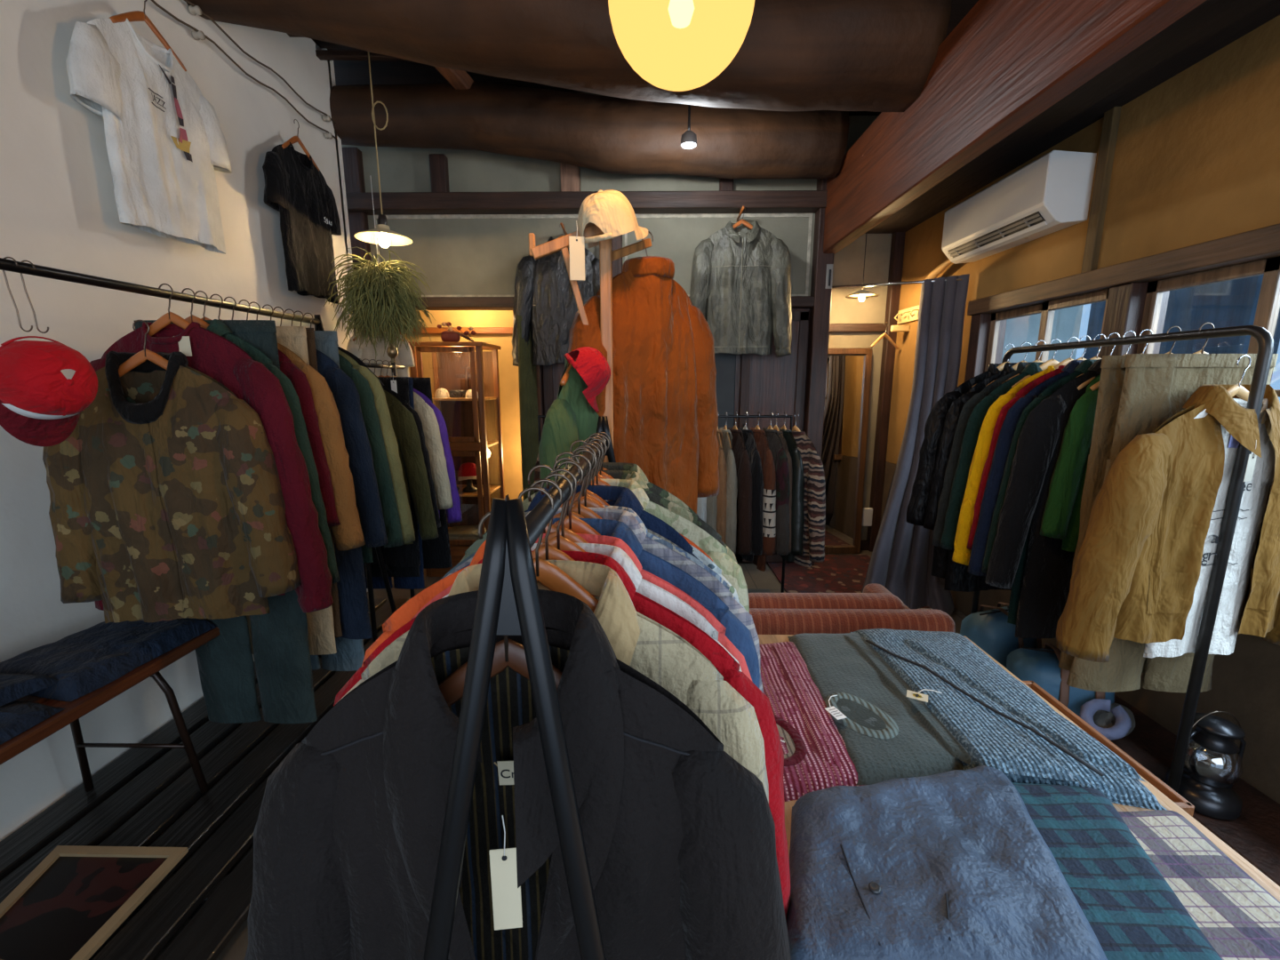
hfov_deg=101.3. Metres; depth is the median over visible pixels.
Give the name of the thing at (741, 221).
clothes hanger
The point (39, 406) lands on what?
cap
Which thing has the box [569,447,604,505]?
clothes hanger
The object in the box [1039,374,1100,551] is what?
shirt
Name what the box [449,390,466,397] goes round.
camera
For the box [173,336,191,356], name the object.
tag
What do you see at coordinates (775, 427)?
clothes hanger
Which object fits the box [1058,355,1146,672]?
trousers
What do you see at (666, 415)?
coat
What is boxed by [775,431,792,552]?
cardigan
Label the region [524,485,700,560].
shirt
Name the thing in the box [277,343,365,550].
jacket
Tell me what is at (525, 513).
shirt
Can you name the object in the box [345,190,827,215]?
beam
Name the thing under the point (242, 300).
clothes hanger
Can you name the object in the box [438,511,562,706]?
clothes hanger
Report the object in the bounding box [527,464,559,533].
clothes hanger
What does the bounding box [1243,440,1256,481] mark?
price tag
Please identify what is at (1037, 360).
clothes hanger
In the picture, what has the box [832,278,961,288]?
curtain rod
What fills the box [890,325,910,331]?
wall bracket
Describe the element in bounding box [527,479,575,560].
clothes hanger
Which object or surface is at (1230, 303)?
window pane
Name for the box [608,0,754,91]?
globe lamp
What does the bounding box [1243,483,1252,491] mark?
print
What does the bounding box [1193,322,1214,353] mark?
clothes hanger
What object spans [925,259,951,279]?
pipe
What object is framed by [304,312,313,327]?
clothes hanger
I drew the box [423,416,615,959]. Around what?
clothes rack
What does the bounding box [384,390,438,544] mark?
jacket
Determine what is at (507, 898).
price tag
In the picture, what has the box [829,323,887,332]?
trim
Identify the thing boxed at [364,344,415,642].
clothes rack
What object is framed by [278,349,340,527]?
cardigan
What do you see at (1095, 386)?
clothes hanger
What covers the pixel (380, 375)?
clothes hanger
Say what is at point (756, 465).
jacket
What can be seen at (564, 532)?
clothes hanger
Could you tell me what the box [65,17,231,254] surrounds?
t-shirt
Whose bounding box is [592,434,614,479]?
clothes hanger
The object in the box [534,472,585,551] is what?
clothes hanger
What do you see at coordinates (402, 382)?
trousers
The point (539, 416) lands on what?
clothes rack
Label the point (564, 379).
clothes hanger
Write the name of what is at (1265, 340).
clothes rack
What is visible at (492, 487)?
shelf
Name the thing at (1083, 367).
jacket
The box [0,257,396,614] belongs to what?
clothes rack
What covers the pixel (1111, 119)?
trim
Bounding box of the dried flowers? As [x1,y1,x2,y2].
[437,321,476,341]
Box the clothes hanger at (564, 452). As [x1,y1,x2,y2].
[554,451,579,507]
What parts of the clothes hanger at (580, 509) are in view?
hanger arm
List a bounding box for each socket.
[377,214,387,225]
[862,507,872,526]
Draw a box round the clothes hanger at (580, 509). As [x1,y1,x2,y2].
[565,454,602,519]
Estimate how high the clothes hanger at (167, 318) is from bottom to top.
0.215 m
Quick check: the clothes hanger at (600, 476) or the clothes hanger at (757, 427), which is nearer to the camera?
the clothes hanger at (600, 476)
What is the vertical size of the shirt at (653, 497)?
0.736 m
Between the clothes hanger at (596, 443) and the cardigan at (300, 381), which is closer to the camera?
the clothes hanger at (596, 443)
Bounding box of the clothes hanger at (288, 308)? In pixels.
[284,308,295,326]
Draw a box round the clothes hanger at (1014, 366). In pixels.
[985,341,1031,386]
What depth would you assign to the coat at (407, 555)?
2.88 m
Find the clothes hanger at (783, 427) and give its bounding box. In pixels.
[780,411,786,429]
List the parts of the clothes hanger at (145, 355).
hanger arm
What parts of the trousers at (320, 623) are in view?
trouser leg, seat, trouser leg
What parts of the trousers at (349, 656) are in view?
trouser leg, seat, trouser leg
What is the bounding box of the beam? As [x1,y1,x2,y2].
[823,0,1206,254]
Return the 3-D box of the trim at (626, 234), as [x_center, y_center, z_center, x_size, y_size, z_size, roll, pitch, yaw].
[-0.110,-1.765,4.150,0.020,0.570,0.018,0,11,1]
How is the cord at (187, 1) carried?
attached to the wall at (59, 209)
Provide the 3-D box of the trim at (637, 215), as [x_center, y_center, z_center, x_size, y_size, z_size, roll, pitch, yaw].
[0.610,-2.058,4.085,1.460,0.030,0.018,0,11,1]
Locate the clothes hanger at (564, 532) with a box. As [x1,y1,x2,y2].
[541,468,588,543]
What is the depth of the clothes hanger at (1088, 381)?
1.92 m
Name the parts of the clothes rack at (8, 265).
rail, leg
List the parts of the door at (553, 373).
frame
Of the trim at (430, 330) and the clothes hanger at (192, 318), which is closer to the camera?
the clothes hanger at (192, 318)
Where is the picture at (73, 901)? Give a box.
[0,845,188,959]
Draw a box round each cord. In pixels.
[150,0,336,140]
[183,0,335,123]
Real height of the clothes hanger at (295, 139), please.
0.215 m
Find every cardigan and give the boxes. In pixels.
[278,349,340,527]
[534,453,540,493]
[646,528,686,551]
[706,495,717,531]
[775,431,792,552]
[789,431,825,567]
[849,628,1166,809]
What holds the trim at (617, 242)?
attached to the wall at (455, 256)
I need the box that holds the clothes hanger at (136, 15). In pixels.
[108,0,186,71]
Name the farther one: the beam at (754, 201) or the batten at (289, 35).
the beam at (754, 201)
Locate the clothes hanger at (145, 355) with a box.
[118,320,167,377]
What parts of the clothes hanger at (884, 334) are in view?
hanger arm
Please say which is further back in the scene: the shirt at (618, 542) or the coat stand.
the coat stand
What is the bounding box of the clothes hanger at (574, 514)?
[552,457,583,518]
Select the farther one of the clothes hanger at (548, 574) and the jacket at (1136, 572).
the jacket at (1136, 572)
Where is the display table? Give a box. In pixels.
[757,634,1279,902]
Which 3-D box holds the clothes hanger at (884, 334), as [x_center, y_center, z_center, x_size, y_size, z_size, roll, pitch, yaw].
[2.032,-1.198,4.346,0.339,0.215,0.024,-5,12,-27]
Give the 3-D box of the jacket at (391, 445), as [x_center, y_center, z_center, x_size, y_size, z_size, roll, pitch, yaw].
[-1.468,-0.160,2.353,0.846,0.956,0.168,0,11,1]
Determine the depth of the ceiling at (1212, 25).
2.27 m
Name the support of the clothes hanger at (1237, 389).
hanging from the clothes rack at (1265, 340)
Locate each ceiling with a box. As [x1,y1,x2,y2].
[311,0,978,115]
[864,0,1279,233]
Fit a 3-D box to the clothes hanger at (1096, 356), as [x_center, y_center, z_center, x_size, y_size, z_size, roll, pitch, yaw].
[1.779,-0.458,2.044,0.339,0.215,0.024,0,11,1]
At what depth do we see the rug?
4.26 m
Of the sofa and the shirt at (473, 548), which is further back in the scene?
the sofa
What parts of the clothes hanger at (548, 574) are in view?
hanger arm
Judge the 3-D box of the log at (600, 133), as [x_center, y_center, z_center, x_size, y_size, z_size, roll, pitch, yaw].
[-0.436,-2.424,3.676,3.624,0.586,0.487,0,11,1]
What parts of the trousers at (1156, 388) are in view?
trouser leg, trouser leg, seat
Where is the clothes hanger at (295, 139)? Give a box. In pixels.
[281,119,319,171]
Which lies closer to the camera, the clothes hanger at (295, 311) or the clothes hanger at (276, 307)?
the clothes hanger at (276, 307)
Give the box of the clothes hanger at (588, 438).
[583,437,602,479]
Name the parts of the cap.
white panel, crown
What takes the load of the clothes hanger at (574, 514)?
hanging from the clothes rack at (508, 603)
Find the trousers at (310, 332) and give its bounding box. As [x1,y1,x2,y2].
[305,328,342,637]
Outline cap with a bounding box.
[0,336,97,446]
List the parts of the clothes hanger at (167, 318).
hanger arm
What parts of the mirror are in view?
frame rail, frame rail, frame rail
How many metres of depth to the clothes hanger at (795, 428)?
3.25 m
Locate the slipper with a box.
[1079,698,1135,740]
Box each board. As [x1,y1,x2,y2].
[747,588,770,592]
[894,304,919,324]
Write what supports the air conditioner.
attached to the wall at (1196, 158)
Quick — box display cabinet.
[408,341,504,576]
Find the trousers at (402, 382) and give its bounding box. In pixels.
[363,376,419,576]
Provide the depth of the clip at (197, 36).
2.40 m
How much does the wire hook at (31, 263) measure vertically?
0.170 m
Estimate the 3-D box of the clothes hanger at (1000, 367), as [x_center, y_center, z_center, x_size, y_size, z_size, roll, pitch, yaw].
[1.786,-0.553,2.549,0.339,0.215,0.024,0,11,1]
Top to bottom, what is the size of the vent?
0.047 m
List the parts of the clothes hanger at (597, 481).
hanger arm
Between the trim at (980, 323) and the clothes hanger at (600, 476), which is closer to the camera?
the clothes hanger at (600, 476)
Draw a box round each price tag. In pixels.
[390,375,397,392]
[488,815,522,930]
[568,220,584,279]
[824,694,846,719]
[906,689,941,702]
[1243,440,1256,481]
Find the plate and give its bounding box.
[824,264,833,288]
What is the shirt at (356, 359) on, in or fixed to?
hanging from the clothes hanger at (305, 313)
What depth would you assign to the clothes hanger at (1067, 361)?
2.17 m
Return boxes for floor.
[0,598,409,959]
[88,550,967,959]
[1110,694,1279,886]
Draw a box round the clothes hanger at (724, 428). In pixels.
[723,411,731,447]
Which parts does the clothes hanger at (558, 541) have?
hanger arm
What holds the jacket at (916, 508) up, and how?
attached to the clothes rack at (1265, 340)
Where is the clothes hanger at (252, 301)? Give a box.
[249,301,260,319]
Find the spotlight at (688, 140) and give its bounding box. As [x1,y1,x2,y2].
[680,104,696,149]
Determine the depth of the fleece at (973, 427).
2.32 m
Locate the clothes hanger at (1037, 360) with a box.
[1001,340,1046,383]
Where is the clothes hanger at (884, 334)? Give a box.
[869,321,898,349]
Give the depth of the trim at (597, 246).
4.14 m
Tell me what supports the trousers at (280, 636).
hanging from the clothes hanger at (205, 302)
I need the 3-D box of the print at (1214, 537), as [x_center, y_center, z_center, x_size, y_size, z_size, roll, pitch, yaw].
[1.754,0.174,1.586,0.048,0.038,0.006,1,11,3]
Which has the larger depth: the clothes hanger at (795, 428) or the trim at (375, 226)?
the trim at (375, 226)
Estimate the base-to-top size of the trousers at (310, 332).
1.272 m
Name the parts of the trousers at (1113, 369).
trouser leg, seat, trouser leg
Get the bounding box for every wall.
[0,0,367,841]
[321,48,354,334]
[341,92,816,429]
[400,310,523,501]
[827,115,891,539]
[880,15,1279,804]
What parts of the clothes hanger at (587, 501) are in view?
hanger arm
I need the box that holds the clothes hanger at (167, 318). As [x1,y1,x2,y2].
[146,283,193,335]
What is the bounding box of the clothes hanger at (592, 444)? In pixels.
[578,443,613,501]
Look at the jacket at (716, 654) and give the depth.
0.72 m
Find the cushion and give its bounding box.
[748,592,905,608]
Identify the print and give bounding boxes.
[148,88,166,111]
[1200,552,1217,565]
[1210,533,1222,543]
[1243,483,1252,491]
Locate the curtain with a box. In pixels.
[861,273,969,615]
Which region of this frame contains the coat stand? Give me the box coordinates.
[528,189,651,462]
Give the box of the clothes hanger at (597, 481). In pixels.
[588,438,609,485]
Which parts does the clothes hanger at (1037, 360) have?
hanger arm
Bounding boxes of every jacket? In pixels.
[42,350,301,623]
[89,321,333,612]
[244,589,791,959]
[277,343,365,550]
[315,349,388,639]
[333,550,790,920]
[337,560,768,802]
[338,350,415,543]
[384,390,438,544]
[511,236,599,366]
[538,356,602,487]
[689,220,791,357]
[728,427,751,555]
[738,427,763,561]
[778,427,804,561]
[906,363,1000,578]
[923,362,1016,591]
[981,359,1097,624]
[984,358,1102,638]
[1056,384,1279,662]
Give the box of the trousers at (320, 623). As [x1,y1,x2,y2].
[246,326,336,655]
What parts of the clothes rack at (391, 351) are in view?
post, rail, post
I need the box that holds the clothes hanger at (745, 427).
[743,411,747,429]
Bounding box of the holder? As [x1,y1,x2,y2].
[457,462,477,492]
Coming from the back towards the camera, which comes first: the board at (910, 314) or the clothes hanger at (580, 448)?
the board at (910, 314)
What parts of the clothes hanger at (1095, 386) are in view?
hanger arm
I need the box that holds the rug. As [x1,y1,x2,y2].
[767,554,932,609]
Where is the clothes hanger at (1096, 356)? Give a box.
[1089,334,1105,359]
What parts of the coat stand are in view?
arm, cap, post, crown, cap, arm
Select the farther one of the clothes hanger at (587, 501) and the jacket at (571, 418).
the jacket at (571, 418)
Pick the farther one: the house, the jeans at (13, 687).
the house
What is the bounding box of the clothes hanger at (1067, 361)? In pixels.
[1053,336,1078,369]
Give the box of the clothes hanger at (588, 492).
[570,445,609,505]
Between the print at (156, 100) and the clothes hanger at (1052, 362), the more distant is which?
the clothes hanger at (1052, 362)
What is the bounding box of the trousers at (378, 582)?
[365,376,424,589]
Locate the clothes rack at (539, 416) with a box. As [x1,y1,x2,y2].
[537,415,792,592]
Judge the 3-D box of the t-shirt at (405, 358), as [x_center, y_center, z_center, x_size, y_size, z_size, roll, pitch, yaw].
[-1.809,-0.738,3.671,0.447,0.641,0.081,-2,11,-11]
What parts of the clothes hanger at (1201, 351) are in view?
hanger arm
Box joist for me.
[433,65,474,89]
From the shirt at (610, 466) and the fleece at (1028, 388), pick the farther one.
the fleece at (1028, 388)
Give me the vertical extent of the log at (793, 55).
0.832 m
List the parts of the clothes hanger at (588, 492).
hanger arm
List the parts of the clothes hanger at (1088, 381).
hanger arm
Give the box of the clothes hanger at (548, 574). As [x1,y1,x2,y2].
[517,487,598,612]
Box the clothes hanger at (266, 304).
[262,304,273,319]
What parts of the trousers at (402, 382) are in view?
trouser leg, seat, trouser leg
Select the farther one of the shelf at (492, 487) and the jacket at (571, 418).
the shelf at (492, 487)
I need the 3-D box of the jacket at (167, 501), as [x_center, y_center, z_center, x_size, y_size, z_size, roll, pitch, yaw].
[-1.479,0.032,1.645,0.703,0.852,0.161,-1,11,-5]
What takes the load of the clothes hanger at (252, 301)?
hanging from the clothes rack at (8, 265)
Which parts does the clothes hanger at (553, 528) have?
hanger arm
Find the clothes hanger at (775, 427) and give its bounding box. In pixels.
[773,411,782,435]
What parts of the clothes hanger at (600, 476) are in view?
hanger arm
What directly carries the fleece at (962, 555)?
hanging from the clothes hanger at (1067, 361)
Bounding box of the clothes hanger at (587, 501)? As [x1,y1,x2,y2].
[572,449,604,507]
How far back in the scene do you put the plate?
4.03 m
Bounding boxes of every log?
[185,0,951,111]
[329,80,849,179]
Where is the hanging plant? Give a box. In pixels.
[323,177,435,363]
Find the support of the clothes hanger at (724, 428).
hanging from the clothes rack at (539, 416)
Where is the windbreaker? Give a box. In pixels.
[413,388,462,522]
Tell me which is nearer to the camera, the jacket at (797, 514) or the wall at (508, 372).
the jacket at (797, 514)
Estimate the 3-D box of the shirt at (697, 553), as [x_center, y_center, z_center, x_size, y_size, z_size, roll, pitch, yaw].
[-0.104,0.405,1.163,0.743,0.739,0.132,0,11,1]
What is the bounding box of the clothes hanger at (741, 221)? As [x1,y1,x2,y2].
[732,207,752,229]
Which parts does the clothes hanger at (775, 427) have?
hanger arm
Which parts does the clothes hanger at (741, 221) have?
hanger arm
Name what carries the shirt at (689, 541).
hanging from the clothes hanger at (596, 443)
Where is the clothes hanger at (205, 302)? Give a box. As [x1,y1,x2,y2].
[194,290,211,319]
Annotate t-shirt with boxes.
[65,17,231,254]
[262,141,341,303]
[346,329,415,376]
[1143,398,1275,658]
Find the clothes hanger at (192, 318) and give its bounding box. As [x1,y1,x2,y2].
[181,288,208,328]
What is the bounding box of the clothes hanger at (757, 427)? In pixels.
[754,411,759,429]
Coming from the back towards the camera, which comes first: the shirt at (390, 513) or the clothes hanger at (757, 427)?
the clothes hanger at (757, 427)
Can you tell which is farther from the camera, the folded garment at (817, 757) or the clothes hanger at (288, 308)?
the clothes hanger at (288, 308)
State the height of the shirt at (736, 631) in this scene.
0.734 m
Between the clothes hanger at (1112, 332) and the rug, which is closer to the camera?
the clothes hanger at (1112, 332)
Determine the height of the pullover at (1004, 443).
0.933 m
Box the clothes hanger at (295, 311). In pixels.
[294,311,303,326]
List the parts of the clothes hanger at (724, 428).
hanger arm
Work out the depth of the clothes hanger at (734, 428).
3.28 m
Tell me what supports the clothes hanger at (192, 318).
hanging from the clothes rack at (8, 265)
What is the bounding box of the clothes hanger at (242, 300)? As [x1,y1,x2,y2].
[238,299,250,319]
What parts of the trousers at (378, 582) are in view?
trouser leg, trouser leg, seat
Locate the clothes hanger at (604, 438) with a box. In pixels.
[589,432,606,449]
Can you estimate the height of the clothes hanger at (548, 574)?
0.221 m
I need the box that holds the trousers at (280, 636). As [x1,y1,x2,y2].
[134,320,317,723]
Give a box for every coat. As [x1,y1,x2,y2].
[363,378,440,567]
[568,256,719,513]
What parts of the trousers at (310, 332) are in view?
seat, trouser leg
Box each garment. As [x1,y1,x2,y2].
[759,641,863,801]
[785,765,1107,959]
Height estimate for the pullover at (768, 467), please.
0.862 m
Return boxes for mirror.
[821,348,872,553]
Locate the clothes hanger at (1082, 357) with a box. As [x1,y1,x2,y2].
[1059,335,1090,373]
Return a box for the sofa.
[748,583,955,634]
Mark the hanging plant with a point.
(380, 299)
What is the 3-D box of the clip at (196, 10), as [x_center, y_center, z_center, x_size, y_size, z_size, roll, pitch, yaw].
[-2.032,-2.145,2.395,0.042,0.036,0.036,0,11,1]
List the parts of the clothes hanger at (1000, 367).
hanger arm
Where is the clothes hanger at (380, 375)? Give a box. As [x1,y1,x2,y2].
[375,360,383,376]
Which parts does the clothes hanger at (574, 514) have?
hanger arm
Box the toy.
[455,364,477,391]
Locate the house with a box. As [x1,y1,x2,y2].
[1001,304,1083,362]
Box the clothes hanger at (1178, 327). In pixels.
[1165,326,1181,353]
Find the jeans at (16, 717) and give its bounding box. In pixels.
[0,700,64,744]
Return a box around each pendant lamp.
[353,51,412,247]
[845,232,879,301]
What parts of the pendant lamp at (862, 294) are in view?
lamp shade, bulb, cord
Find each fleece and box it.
[413,392,453,509]
[931,361,1044,546]
[939,361,1060,550]
[952,365,1055,565]
[967,365,1065,550]
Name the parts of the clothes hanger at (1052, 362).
hanger arm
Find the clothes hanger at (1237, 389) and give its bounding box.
[1226,354,1251,401]
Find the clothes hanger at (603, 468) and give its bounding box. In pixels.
[592,432,610,470]
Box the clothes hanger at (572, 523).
[552,460,600,535]
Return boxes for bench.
[0,627,220,792]
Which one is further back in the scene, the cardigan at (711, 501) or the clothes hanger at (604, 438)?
the cardigan at (711, 501)
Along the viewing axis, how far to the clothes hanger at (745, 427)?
3.28 m
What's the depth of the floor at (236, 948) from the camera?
3.30 m
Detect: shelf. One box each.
[432,397,496,400]
[456,484,501,496]
[487,440,498,447]
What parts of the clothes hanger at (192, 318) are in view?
hanger arm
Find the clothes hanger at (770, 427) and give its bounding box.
[767,411,773,429]
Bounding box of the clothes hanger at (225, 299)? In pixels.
[224,296,236,319]
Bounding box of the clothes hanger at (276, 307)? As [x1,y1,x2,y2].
[273,306,284,326]
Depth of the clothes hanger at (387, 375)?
3.01 m
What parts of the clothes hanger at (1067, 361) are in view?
hanger arm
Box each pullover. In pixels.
[696,496,706,522]
[716,429,727,543]
[719,427,737,554]
[750,427,775,571]
[762,427,790,555]
[967,360,1083,576]
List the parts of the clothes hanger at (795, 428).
hanger arm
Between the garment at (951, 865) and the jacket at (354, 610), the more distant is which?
the jacket at (354, 610)
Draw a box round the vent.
[947,211,1045,257]
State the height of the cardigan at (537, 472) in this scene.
0.759 m
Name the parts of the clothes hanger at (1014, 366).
hanger arm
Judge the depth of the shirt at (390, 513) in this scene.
2.29 m
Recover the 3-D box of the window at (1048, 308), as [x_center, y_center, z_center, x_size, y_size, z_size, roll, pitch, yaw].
[2.208,-0.373,2.738,0.030,1.130,0.460,0,11,1]
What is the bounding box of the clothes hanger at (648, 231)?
[641,231,653,255]
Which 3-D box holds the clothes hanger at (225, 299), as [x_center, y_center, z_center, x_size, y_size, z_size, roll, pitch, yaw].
[-1.473,-0.552,1.899,0.330,0.215,0.020,0,11,1]
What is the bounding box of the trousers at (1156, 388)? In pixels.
[1066,353,1278,692]
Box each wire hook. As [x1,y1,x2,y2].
[2,256,32,332]
[19,260,48,333]
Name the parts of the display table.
drawer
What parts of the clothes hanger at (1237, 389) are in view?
hanger arm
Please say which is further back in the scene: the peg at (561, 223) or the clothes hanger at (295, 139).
the peg at (561, 223)
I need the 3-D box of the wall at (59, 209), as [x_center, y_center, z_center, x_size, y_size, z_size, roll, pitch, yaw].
[-2.165,-0.453,1.065,0.160,3.750,5.600,0,11,1]
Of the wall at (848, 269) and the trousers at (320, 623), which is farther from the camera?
the wall at (848, 269)
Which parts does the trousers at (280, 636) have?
trouser leg, seat, trouser leg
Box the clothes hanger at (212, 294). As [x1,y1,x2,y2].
[209,294,223,319]
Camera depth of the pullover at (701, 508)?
3.08 m
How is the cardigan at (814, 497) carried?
attached to the clothes rack at (539, 416)
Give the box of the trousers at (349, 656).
[310,330,364,671]
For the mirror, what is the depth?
4.69 m
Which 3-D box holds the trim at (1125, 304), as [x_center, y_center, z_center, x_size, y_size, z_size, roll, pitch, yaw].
[2.239,-0.325,2.452,0.170,1.120,0.120,0,11,1]
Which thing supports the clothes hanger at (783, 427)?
hanging from the clothes rack at (539, 416)
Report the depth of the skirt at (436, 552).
3.25 m
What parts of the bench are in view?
leg, leg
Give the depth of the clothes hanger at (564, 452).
0.95 m
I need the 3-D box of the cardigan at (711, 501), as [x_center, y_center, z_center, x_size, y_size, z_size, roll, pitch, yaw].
[0.427,0.049,3.358,0.099,0.757,0.654,0,11,1]
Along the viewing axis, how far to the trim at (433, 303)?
4.13 m
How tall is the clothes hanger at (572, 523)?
0.221 m
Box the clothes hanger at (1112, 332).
[1077,332,1119,376]
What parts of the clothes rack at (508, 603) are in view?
leg, leg, rail, leg, leg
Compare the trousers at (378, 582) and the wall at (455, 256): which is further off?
the wall at (455, 256)
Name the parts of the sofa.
backrest, armrest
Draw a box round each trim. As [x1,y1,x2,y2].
[341,147,371,327]
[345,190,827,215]
[373,214,578,219]
[374,218,380,263]
[400,327,512,334]
[413,296,814,310]
[421,295,514,296]
[428,153,449,191]
[536,365,544,438]
[560,162,580,191]
[596,245,599,259]
[611,234,622,277]
[624,232,627,260]
[634,213,812,217]
[687,294,807,296]
[714,353,735,429]
[719,178,733,191]
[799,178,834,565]
[805,216,812,294]
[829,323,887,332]
[860,539,868,550]
[866,232,905,551]
[964,313,1007,382]
[967,223,1279,315]
[1080,106,1121,272]
[1098,282,1169,358]
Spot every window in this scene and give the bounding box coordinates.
[984,303,1055,371]
[1034,288,1109,361]
[1136,256,1279,397]
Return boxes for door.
[544,363,564,415]
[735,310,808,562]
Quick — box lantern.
[1163,711,1246,821]
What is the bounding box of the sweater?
[787,632,971,785]
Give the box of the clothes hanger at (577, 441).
[569,440,589,485]
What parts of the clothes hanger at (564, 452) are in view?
hanger arm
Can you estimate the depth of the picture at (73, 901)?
1.49 m
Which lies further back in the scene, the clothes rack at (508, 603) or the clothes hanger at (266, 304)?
the clothes hanger at (266, 304)
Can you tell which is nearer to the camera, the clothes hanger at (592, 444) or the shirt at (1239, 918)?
the shirt at (1239, 918)
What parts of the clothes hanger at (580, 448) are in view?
hanger arm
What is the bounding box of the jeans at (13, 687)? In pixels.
[0,673,58,706]
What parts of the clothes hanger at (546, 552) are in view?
hanger arm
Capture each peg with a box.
[560,222,567,234]
[736,205,744,221]
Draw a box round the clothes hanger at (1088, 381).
[1077,330,1135,390]
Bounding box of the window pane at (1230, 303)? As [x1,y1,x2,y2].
[1083,274,1279,384]
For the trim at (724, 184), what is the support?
attached to the wall at (455, 256)
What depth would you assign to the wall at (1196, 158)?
2.11 m
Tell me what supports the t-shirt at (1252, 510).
attached to the jacket at (1136, 572)
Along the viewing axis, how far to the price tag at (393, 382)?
2.77 m
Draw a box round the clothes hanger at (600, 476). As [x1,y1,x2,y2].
[586,435,607,479]
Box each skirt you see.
[412,377,452,568]
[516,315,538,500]
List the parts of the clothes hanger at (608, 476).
hanger arm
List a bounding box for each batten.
[286,32,303,37]
[315,49,410,61]
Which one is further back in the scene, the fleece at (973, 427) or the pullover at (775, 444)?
the pullover at (775, 444)
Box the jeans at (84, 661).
[0,617,217,702]
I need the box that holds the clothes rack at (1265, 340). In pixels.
[970,324,1273,793]
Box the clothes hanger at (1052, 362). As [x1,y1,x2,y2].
[1011,338,1060,387]
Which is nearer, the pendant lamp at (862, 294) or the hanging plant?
the hanging plant
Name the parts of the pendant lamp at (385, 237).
cord, lamp shade, bulb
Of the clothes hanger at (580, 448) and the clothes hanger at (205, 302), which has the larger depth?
the clothes hanger at (205, 302)
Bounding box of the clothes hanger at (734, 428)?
[732,411,737,429]
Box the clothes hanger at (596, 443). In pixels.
[582,441,603,485]
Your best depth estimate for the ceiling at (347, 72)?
3.70 m
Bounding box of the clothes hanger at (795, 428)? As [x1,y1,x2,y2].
[792,411,799,431]
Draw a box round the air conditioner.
[941,150,1096,263]
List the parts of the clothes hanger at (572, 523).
hanger arm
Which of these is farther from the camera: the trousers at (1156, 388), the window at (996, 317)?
the window at (996, 317)
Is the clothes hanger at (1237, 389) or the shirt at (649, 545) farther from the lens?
the clothes hanger at (1237, 389)
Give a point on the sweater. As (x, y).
(886, 733)
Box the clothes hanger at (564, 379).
[560,362,572,385]
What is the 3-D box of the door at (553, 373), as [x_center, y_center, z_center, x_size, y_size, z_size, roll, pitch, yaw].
[-0.301,-0.318,4.380,0.960,2.100,0.065,0,11,1]
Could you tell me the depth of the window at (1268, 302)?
1.94 m
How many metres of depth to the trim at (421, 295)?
4.21 m
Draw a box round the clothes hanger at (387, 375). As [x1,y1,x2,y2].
[382,360,390,376]
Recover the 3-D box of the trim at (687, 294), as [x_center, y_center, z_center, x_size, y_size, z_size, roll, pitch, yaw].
[0.610,-1.469,4.195,1.460,0.030,0.018,0,11,1]
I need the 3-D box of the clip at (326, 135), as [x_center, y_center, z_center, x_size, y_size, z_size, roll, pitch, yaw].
[-2.018,-2.230,3.397,0.042,0.036,0.036,0,11,1]
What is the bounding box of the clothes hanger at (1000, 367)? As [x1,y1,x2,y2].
[971,343,1014,387]
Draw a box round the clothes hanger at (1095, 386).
[1089,328,1152,391]
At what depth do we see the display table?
1.08 m
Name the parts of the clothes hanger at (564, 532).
hanger arm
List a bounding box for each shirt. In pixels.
[170,319,340,583]
[337,344,383,391]
[338,353,404,563]
[361,532,586,666]
[410,533,751,680]
[440,511,529,579]
[442,542,742,671]
[446,507,763,692]
[448,524,485,539]
[456,518,759,687]
[459,510,525,562]
[482,470,737,563]
[522,462,699,517]
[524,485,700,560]
[564,499,739,601]
[577,479,749,612]
[603,505,745,609]
[680,534,712,560]
[1011,782,1222,959]
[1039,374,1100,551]
[1118,809,1279,959]
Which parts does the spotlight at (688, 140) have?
stem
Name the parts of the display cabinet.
corner post, corner post, cap, door, rail, door, panel, cap, corner post, corner post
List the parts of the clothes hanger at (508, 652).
hanger arm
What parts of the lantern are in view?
fuel tank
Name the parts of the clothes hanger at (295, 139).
hanger arm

